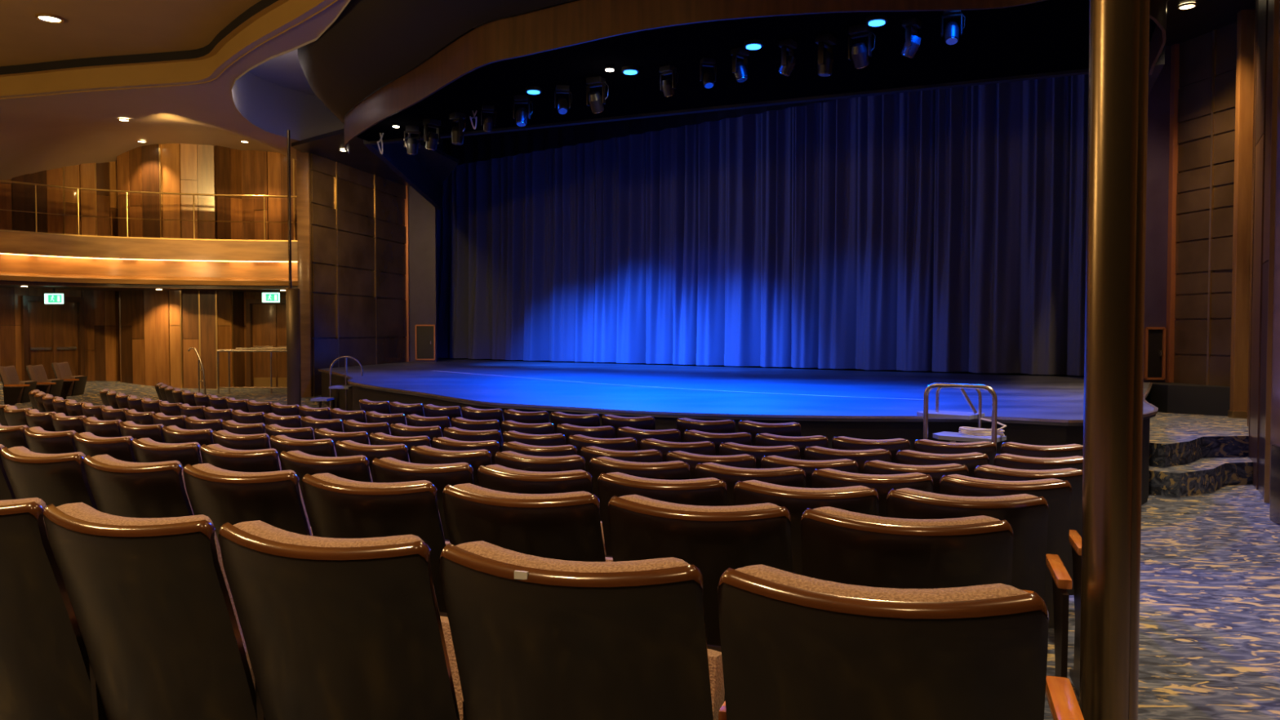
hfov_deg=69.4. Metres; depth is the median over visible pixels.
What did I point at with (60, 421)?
seat
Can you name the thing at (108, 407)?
cushion
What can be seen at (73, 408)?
seat
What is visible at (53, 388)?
seat cushion
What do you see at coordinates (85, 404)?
cushion
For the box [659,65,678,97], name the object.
light
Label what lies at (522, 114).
light
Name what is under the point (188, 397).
seat
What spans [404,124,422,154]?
light
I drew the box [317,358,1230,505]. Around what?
stage
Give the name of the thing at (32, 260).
balcony
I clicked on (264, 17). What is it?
ceiling
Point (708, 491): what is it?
seat
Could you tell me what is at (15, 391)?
seat
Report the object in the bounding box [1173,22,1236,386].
wall
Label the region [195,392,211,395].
cushion
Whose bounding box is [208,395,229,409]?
seat
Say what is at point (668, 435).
seat
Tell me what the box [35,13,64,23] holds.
recessed light
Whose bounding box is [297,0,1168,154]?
ceiling
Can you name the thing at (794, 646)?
seat
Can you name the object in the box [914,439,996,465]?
seat
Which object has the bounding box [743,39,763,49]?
lamp
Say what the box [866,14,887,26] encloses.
lamp
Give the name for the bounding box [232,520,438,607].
cushion
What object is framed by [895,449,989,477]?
seat
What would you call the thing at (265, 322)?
door
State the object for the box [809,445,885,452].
cushion
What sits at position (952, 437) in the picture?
steps
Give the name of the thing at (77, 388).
seat cushion
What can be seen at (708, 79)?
light
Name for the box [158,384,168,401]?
seat
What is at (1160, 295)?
wall
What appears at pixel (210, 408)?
cushion
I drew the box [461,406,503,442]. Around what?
seat
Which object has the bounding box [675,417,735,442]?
seat
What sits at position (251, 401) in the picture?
cushion
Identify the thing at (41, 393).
cushion
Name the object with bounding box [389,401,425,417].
seat
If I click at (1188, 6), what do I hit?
recessed light
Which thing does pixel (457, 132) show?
light
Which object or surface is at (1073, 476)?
seat
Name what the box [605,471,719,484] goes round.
cushion
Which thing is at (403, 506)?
cushion
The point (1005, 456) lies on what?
cushion
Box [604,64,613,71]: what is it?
lamp
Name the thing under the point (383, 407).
seat
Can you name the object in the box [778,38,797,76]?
light
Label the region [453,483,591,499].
cushion
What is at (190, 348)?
stair railing
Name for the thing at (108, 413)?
seat
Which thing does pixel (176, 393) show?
seat
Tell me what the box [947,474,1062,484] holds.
cushion
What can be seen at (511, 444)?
cushion
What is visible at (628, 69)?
lamp
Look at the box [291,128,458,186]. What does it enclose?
ceiling
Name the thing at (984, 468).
cushion
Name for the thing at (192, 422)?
seat
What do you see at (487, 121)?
light
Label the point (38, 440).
seat
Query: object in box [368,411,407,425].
cushion
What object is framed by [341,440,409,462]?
cushion
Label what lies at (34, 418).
seat
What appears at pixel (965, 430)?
coiled cable
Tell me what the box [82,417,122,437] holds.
seat
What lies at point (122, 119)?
recessed light
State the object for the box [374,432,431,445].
cushion
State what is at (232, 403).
seat
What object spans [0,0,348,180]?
ceiling
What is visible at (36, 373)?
cushion
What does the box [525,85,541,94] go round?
lamp
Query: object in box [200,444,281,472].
seat
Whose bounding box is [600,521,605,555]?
seat cushion
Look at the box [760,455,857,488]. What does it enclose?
seat
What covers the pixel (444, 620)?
seat cushion
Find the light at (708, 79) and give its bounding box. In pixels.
[699,57,716,88]
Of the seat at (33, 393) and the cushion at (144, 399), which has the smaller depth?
the cushion at (144, 399)
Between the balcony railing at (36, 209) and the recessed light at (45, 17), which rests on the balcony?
the balcony railing at (36, 209)
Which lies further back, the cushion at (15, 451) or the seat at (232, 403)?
the seat at (232, 403)
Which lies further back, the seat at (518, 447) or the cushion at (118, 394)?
the cushion at (118, 394)
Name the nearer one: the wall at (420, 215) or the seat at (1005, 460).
the seat at (1005, 460)
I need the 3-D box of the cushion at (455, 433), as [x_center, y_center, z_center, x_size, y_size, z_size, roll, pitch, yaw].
[-1.223,0.810,6.962,0.493,0.599,0.239,1,2,29]
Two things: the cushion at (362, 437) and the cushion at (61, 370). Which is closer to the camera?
the cushion at (362, 437)
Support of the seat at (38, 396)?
on the floor
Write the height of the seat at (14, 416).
0.981 m
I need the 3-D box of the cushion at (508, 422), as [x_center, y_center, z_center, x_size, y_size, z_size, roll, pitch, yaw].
[-0.894,0.808,7.695,0.493,0.599,0.239,1,2,29]
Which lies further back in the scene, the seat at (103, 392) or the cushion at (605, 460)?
the seat at (103, 392)
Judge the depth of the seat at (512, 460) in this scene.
4.71 m
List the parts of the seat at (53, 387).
panel, armrest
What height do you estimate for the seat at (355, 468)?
0.981 m
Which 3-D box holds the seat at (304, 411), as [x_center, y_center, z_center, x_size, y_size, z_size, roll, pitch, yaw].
[-3.083,0.948,9.367,0.573,0.981,0.606,1,2,39]
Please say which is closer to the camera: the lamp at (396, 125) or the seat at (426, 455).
the seat at (426, 455)
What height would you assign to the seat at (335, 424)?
0.981 m
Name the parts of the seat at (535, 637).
armrest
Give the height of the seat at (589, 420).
0.981 m
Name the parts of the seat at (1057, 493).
panel, armrest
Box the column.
[1079,0,1149,719]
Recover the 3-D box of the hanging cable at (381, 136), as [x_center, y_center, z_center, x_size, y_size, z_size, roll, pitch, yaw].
[-4.337,-3.630,15.459,0.100,0.364,0.144,0,2,0]
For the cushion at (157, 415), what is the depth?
7.75 m
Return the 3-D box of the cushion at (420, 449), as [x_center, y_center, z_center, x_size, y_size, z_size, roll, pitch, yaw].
[-0.999,0.775,5.076,0.493,0.599,0.239,1,2,26]
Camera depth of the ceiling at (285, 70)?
17.85 m
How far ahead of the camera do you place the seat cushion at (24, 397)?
16.35 m
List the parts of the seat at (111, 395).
panel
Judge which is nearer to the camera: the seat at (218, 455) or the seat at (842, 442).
the seat at (218, 455)
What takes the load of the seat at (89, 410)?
on the floor
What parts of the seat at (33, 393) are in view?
panel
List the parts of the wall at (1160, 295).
hatch frame, hatch panel, copper frame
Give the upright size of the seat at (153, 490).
0.981 m
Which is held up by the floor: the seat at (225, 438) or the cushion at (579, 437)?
the seat at (225, 438)
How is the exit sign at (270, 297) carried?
attached to the balcony
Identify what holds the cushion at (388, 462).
on the seat at (388, 469)
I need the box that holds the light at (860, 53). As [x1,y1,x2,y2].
[848,23,875,68]
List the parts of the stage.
edge trim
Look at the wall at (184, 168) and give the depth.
22.21 m
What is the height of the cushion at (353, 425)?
0.599 m
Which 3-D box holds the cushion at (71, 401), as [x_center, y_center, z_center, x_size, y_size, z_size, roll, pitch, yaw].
[-5.583,0.708,9.277,0.493,0.599,0.239,2,2,45]
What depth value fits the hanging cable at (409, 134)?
15.09 m
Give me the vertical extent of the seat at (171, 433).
0.981 m
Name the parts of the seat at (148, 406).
panel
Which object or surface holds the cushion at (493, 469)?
on the seat at (493, 477)
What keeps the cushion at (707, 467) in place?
on the seat at (794, 477)
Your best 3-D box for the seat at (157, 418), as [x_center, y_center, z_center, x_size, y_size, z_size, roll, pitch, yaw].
[-3.796,0.940,7.931,0.572,0.981,0.606,1,2,38]
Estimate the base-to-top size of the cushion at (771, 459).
0.599 m
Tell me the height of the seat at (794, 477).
0.981 m
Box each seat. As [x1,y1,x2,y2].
[0,365,37,405]
[0,404,9,426]
[0,423,30,450]
[0,444,16,500]
[0,446,97,510]
[0,497,106,719]
[3,405,31,426]
[23,426,77,453]
[25,408,56,431]
[26,364,63,408]
[28,389,41,410]
[34,391,48,412]
[41,394,59,412]
[43,502,264,719]
[51,361,87,399]
[51,413,86,433]
[52,396,71,416]
[65,400,87,416]
[73,431,136,462]
[81,402,106,420]
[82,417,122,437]
[83,454,194,518]
[99,388,113,406]
[101,405,128,422]
[106,391,121,408]
[115,392,132,409]
[119,421,165,443]
[124,408,155,425]
[127,395,146,412]
[131,437,202,468]
[141,398,162,413]
[151,413,186,429]
[155,382,164,400]
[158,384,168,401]
[158,400,182,416]
[161,425,213,445]
[164,386,177,403]
[172,388,186,404]
[178,403,205,419]
[182,390,197,406]
[182,462,313,547]
[184,416,222,431]
[194,392,211,407]
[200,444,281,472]
[203,406,232,421]
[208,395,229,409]
[212,430,271,449]
[218,520,466,719]
[222,420,265,434]
[226,397,248,412]
[231,409,265,424]
[246,400,272,413]
[263,413,302,427]
[264,424,315,439]
[269,435,337,458]
[270,402,299,416]
[280,450,373,524]
[297,405,331,419]
[300,416,344,432]
[302,472,449,613]
[313,428,370,451]
[329,408,367,422]
[335,440,409,482]
[342,419,391,443]
[359,399,391,413]
[365,411,407,431]
[369,432,431,462]
[371,457,474,539]
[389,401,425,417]
[390,423,443,447]
[405,413,451,436]
[409,445,492,485]
[423,404,462,425]
[431,436,500,464]
[439,540,726,719]
[442,483,613,561]
[443,426,502,452]
[451,417,503,445]
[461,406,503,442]
[476,464,606,555]
[494,450,585,471]
[501,420,555,434]
[502,431,565,445]
[502,441,577,456]
[503,408,549,423]
[550,412,600,433]
[556,423,615,444]
[568,434,637,456]
[580,445,662,473]
[589,456,689,520]
[597,471,727,555]
[601,414,655,438]
[607,494,796,645]
[617,426,680,450]
[640,438,715,462]
[666,450,755,479]
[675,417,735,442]
[683,430,751,455]
[694,462,805,506]
[717,564,1084,719]
[719,442,799,468]
[733,480,879,575]
[737,420,801,445]
[755,433,828,460]
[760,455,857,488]
[800,506,1033,593]
[804,445,891,474]
[811,468,933,517]
[831,435,910,463]
[863,460,968,493]
[886,488,1072,677]
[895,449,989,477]
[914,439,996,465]
[939,474,1081,697]
[973,464,1082,595]
[993,453,1083,470]
[1000,441,1083,457]
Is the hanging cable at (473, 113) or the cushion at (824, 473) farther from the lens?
the hanging cable at (473, 113)
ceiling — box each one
[0,0,337,99]
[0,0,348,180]
[0,0,1255,66]
[248,0,578,107]
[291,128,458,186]
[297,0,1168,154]
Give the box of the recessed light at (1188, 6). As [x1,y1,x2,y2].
[1177,2,1197,10]
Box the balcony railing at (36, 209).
[0,179,297,239]
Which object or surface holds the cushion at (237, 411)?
on the seat at (240, 416)
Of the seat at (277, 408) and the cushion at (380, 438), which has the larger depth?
the seat at (277, 408)
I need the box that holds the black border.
[442,97,853,164]
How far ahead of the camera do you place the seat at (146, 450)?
4.68 m
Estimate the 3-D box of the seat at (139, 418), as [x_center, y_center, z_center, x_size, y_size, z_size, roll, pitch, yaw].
[-4.227,0.929,8.275,0.572,0.981,0.606,1,2,39]
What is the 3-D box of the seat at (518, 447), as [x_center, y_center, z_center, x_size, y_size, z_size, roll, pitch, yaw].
[-0.506,1.001,5.920,0.573,0.981,0.606,1,2,25]
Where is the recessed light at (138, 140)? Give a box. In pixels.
[136,139,146,142]
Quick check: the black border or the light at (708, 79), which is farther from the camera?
the black border
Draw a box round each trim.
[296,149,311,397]
[1227,8,1255,418]
[1269,32,1279,524]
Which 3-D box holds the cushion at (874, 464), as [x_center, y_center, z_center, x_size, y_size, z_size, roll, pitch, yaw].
[1.474,0.839,4.951,0.493,0.599,0.239,1,2,18]
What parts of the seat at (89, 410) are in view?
panel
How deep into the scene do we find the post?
17.89 m
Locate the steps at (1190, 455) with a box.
[1148,411,1253,497]
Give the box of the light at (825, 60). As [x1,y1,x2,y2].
[814,33,835,76]
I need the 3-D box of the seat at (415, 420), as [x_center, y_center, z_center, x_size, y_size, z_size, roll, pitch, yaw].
[-1.743,0.978,8.399,0.572,0.981,0.606,1,2,33]
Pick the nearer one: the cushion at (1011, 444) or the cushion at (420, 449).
the cushion at (420, 449)
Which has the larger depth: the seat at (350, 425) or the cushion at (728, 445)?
the seat at (350, 425)
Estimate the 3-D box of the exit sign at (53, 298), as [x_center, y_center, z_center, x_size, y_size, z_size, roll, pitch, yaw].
[-13.056,-1.421,20.573,0.400,0.345,0.086,0,2,0]
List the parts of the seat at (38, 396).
panel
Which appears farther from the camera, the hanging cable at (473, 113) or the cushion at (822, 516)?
the hanging cable at (473, 113)
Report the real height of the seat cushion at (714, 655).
0.379 m
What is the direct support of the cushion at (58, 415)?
on the seat at (60, 421)
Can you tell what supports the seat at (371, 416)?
on the floor
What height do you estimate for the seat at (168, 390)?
0.981 m
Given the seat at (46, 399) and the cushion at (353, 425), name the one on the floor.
the seat at (46, 399)
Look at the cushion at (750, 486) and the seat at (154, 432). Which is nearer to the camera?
the cushion at (750, 486)
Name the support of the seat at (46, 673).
on the floor
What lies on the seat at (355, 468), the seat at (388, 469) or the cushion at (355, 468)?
the cushion at (355, 468)
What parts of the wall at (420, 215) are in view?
copper frame, hatch frame, hatch panel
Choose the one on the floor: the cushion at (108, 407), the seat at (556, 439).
the seat at (556, 439)
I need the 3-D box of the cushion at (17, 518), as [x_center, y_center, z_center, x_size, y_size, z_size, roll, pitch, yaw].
[-1.667,0.638,2.416,0.493,0.599,0.239,1,2,24]
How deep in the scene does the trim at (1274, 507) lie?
8.38 m
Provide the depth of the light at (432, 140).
14.51 m
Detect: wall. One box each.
[0,143,297,239]
[0,286,285,388]
[309,153,406,396]
[404,186,437,361]
[438,357,1149,402]
[1143,44,1179,382]
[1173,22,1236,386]
[1247,0,1279,504]
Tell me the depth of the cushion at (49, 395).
10.10 m
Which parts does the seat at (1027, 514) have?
panel, armrest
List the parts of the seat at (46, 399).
panel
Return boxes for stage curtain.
[436,74,1088,375]
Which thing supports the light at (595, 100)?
hanging from the ceiling at (371, 44)
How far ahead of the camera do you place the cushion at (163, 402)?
9.55 m
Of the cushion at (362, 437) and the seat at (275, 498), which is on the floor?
the seat at (275, 498)
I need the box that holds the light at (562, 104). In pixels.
[554,84,572,114]
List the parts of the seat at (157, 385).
panel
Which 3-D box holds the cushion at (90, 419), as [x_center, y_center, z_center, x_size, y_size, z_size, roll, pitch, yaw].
[-3.871,0.723,6.774,0.493,0.599,0.239,1,2,36]
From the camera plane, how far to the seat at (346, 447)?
5.18 m
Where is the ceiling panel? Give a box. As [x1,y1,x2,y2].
[231,0,353,140]
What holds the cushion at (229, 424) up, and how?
on the seat at (231, 426)
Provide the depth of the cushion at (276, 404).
9.52 m
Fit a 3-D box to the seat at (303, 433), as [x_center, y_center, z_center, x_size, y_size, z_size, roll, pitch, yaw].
[-2.440,0.969,6.982,0.572,0.981,0.606,1,2,32]
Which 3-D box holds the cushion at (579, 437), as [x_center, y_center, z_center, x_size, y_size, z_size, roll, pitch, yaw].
[-0.231,0.826,6.456,0.493,0.599,0.239,1,2,25]
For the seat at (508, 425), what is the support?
on the floor
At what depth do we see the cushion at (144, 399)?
9.93 m
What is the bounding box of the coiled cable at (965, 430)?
[958,417,1006,436]
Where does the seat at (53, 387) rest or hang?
on the floor
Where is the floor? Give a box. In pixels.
[0,381,1279,719]
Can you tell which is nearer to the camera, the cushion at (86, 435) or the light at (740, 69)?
the cushion at (86, 435)
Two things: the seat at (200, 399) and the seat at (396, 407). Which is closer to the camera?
the seat at (396, 407)
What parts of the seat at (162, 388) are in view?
panel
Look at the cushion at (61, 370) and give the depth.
18.20 m
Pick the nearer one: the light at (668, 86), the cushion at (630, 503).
the cushion at (630, 503)
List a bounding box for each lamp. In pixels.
[391,122,399,128]
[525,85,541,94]
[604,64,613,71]
[622,65,639,75]
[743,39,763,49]
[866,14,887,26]
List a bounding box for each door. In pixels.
[19,295,85,381]
[245,298,286,386]
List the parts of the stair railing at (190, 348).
post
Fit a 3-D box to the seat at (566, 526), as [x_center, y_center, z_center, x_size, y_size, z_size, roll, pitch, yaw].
[-0.263,0.873,3.010,0.572,0.981,0.606,1,2,21]
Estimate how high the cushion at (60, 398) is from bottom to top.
0.599 m
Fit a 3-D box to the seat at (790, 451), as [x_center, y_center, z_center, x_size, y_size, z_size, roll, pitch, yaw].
[0.869,1.026,6.163,0.573,0.981,0.606,1,2,21]
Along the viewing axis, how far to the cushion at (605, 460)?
4.54 m
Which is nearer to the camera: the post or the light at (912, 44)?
the light at (912, 44)
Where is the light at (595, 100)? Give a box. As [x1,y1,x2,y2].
[586,75,608,113]
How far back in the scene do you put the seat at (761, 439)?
6.61 m
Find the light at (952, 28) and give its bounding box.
[941,10,965,44]
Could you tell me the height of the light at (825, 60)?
0.433 m
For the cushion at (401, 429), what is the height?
0.599 m
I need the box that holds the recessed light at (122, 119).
[118,117,129,121]
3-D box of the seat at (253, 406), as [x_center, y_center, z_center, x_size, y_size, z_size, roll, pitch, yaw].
[-3.918,0.927,10.085,0.573,0.981,0.606,2,2,43]
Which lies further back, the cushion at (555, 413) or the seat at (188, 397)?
the seat at (188, 397)
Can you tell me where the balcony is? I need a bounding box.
[0,229,297,291]
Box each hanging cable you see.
[377,133,383,154]
[403,133,411,146]
[469,110,477,129]
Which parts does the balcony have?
trim, trim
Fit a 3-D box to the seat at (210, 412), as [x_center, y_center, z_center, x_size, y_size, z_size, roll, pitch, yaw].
[-3.854,0.941,8.964,0.572,0.981,0.606,1,2,40]
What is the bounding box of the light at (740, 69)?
[730,47,749,82]
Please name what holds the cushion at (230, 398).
on the seat at (232, 403)
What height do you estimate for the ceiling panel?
1.060 m
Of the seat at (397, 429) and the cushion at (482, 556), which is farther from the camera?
the seat at (397, 429)
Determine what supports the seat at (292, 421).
on the floor
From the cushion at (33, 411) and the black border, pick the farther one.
the black border
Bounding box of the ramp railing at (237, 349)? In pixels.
[217,347,286,394]
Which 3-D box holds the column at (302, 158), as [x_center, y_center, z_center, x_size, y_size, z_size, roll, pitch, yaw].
[-7.360,-1.846,20.303,0.260,5.600,0.300,0,2,-9]
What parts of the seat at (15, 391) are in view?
armrest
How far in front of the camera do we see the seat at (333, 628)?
1.89 m
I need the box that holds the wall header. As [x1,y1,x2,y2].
[363,27,1164,210]
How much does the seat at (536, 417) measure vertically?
0.981 m
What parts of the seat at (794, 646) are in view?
armrest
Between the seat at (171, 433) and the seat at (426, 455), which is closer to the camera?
the seat at (426, 455)
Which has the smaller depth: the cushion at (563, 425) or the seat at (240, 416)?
the cushion at (563, 425)
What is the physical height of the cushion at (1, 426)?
0.599 m
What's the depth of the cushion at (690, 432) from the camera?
6.88 m
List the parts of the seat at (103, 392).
panel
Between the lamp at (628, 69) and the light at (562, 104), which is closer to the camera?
the lamp at (628, 69)
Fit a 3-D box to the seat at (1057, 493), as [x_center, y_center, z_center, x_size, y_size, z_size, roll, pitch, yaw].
[1.688,0.992,4.212,0.630,0.981,0.606,1,2,17]
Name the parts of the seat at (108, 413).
panel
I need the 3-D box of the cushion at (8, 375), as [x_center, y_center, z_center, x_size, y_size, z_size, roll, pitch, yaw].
[-11.204,0.404,16.437,0.239,0.599,0.493,0,2,-10]
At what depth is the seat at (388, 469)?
3.96 m
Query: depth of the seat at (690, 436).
6.83 m
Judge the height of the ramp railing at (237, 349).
1.042 m
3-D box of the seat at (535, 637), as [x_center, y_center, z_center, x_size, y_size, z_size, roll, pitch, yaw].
[-0.042,0.843,1.945,0.573,0.981,0.606,1,2,20]
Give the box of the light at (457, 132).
[448,111,466,145]
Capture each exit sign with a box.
[44,288,63,303]
[262,289,279,302]
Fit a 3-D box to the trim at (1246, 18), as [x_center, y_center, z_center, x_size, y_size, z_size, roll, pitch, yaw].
[8.552,-2.011,13.045,0.300,5.830,0.170,0,2,11]
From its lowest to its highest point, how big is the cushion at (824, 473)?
0.599 m
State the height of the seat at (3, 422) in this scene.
0.981 m
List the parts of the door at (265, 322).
kick plate, kick plate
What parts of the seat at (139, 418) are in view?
panel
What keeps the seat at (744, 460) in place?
on the floor
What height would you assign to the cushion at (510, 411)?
0.599 m
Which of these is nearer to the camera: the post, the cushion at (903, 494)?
the cushion at (903, 494)
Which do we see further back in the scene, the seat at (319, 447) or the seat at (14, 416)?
the seat at (14, 416)
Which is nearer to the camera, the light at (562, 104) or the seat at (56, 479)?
the seat at (56, 479)
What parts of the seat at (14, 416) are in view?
panel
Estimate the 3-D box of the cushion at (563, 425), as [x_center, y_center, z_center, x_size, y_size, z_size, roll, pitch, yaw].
[-0.403,0.816,7.432,0.493,0.599,0.239,1,2,27]
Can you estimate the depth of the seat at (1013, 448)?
6.09 m
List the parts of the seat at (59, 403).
panel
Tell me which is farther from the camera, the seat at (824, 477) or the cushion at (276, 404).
the cushion at (276, 404)
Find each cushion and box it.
[0,365,19,386]
[0,423,29,427]
[0,497,48,537]
[6,405,31,409]
[8,446,85,457]
[16,380,33,403]
[27,364,47,385]
[28,408,56,413]
[29,426,76,433]
[36,391,48,395]
[44,378,60,394]
[44,394,59,397]
[53,361,72,381]
[54,396,71,400]
[55,413,86,417]
[67,375,84,395]
[68,400,87,403]
[78,431,133,439]
[84,403,106,406]
[86,417,121,422]
[104,405,128,409]
[117,393,132,395]
[123,421,164,426]
[128,408,155,413]
[129,395,146,398]
[143,398,162,401]
[155,413,186,417]
[161,400,182,404]
[182,403,204,407]
[187,416,222,421]
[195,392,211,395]
[205,406,232,410]
[210,395,229,398]
[225,420,265,430]
[228,397,248,400]
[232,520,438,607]
[234,409,264,413]
[248,400,271,403]
[273,402,298,406]
[287,450,373,482]
[311,472,443,531]
[319,428,370,444]
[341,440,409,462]
[346,419,391,435]
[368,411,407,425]
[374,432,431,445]
[378,457,468,467]
[395,423,443,436]
[409,413,451,426]
[416,445,487,453]
[427,404,462,417]
[437,436,496,443]
[440,616,463,719]
[448,426,502,444]
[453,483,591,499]
[455,540,689,572]
[465,406,503,418]
[485,464,585,475]
[506,420,551,425]
[507,408,545,413]
[507,431,561,435]
[508,441,572,448]
[554,412,597,415]
[561,423,611,428]
[573,434,632,439]
[586,445,657,453]
[596,456,684,465]
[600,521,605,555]
[604,556,613,561]
[605,414,651,418]
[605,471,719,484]
[619,494,780,511]
[622,426,676,431]
[646,438,710,444]
[672,450,750,457]
[680,417,730,422]
[688,430,747,435]
[702,462,798,471]
[707,648,724,719]
[725,442,795,448]
[735,564,1029,601]
[743,420,795,424]
[743,480,870,492]
[760,433,823,438]
[767,455,851,462]
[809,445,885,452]
[813,506,999,525]
[818,468,925,478]
[837,435,904,441]
[871,460,961,467]
[897,488,1037,501]
[902,449,982,456]
[920,439,990,444]
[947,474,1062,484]
[981,464,1079,472]
[1000,453,1083,460]
[1005,441,1081,447]
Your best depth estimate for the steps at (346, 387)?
16.74 m
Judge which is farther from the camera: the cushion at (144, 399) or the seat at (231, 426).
the cushion at (144, 399)
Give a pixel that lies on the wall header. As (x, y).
(395, 156)
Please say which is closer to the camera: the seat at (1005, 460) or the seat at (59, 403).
the seat at (1005, 460)
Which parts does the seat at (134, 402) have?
panel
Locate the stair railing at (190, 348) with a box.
[187,346,206,395]
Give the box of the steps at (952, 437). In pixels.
[916,382,1006,445]
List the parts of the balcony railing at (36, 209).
post, post, post, handrail, post, post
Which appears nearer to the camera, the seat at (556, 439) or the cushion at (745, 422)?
the seat at (556, 439)
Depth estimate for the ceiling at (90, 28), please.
13.55 m
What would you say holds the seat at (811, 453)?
on the floor
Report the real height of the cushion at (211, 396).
0.599 m
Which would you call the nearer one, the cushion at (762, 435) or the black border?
the cushion at (762, 435)
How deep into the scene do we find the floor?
5.86 m
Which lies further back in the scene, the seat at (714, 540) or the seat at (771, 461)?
the seat at (771, 461)
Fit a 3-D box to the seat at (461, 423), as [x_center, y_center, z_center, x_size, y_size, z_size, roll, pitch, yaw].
[-1.276,0.987,8.107,0.573,0.981,0.606,1,2,31]
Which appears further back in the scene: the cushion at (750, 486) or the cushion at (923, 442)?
the cushion at (923, 442)
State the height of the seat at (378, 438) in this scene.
0.981 m
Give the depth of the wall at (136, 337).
22.25 m
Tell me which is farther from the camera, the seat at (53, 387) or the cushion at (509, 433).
the seat at (53, 387)
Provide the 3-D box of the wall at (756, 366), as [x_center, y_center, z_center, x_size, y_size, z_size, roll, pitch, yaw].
[2.398,-3.614,22.538,24.500,9.500,0.100,1,2,39]
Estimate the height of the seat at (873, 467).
0.981 m
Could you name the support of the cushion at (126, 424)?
on the seat at (154, 432)
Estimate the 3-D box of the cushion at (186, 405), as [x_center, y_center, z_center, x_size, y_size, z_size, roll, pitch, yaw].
[-4.394,0.742,9.212,0.493,0.599,0.239,2,2,42]
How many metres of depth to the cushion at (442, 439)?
5.95 m
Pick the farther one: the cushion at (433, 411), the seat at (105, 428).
the cushion at (433, 411)
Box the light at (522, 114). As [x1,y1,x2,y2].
[512,94,533,126]
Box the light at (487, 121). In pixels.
[480,105,496,131]
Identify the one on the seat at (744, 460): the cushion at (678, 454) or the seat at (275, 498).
the cushion at (678, 454)
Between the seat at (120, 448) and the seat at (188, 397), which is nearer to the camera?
the seat at (120, 448)
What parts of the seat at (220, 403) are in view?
panel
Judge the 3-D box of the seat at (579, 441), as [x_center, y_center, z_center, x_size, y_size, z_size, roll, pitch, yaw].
[-0.145,1.012,6.599,0.572,0.981,0.606,1,2,25]
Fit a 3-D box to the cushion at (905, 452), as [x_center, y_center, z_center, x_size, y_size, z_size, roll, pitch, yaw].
[1.839,0.851,5.641,0.493,0.599,0.239,1,2,18]
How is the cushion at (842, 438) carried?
on the seat at (842, 442)
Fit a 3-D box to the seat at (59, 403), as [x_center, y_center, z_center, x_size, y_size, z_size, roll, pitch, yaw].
[-5.841,0.884,9.778,0.606,0.981,0.572,-2,2,-43]
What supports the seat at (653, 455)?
on the floor
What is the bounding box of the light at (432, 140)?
[422,118,440,150]
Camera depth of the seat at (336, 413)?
8.74 m
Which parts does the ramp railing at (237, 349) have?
post, post, rail, rail, wall rail, post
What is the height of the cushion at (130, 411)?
0.599 m
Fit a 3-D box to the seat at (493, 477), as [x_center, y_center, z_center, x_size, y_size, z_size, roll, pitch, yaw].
[-0.332,0.929,4.021,0.572,0.981,0.606,1,2,22]
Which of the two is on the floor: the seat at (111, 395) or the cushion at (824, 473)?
the seat at (111, 395)
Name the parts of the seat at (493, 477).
panel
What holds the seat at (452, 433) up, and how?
on the floor
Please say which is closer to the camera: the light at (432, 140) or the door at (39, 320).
the light at (432, 140)
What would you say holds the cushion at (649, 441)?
on the seat at (706, 448)
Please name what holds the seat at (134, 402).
on the floor
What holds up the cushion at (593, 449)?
on the seat at (653, 455)
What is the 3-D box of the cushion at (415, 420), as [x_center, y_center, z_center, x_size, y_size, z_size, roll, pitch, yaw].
[-1.847,0.791,8.269,0.493,0.599,0.239,1,2,33]
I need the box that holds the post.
[285,129,301,406]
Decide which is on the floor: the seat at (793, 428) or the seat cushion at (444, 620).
the seat at (793, 428)
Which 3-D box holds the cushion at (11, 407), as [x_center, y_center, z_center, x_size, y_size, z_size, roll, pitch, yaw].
[-5.183,0.692,7.808,0.493,0.599,0.239,1,2,41]
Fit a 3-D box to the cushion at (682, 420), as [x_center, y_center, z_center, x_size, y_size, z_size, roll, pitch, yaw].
[0.586,0.801,7.936,0.493,0.599,0.239,1,2,25]
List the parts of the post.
rod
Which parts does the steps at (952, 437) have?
rail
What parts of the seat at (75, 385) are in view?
panel, armrest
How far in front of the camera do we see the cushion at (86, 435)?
5.03 m
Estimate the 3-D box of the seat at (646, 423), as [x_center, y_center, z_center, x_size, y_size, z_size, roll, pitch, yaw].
[0.018,0.978,8.400,0.573,0.981,0.606,1,2,27]
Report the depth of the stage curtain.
20.17 m
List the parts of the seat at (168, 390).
panel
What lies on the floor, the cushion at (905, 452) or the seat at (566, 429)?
the seat at (566, 429)
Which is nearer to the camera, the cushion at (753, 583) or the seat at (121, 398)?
the cushion at (753, 583)
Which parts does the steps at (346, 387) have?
rail post, leg, leg, hand rail, rail post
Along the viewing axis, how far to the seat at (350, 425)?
7.38 m
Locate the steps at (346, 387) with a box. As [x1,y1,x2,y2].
[310,355,363,410]
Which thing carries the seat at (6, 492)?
on the floor
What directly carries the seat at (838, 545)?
on the floor
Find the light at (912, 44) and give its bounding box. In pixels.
[901,17,921,58]
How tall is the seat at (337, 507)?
0.981 m
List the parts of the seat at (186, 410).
panel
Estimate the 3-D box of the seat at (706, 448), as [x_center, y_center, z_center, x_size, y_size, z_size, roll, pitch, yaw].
[0.358,1.019,6.373,0.572,0.981,0.606,1,2,23]
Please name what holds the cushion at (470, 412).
on the seat at (468, 412)
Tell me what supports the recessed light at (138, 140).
in the ceiling at (37, 134)

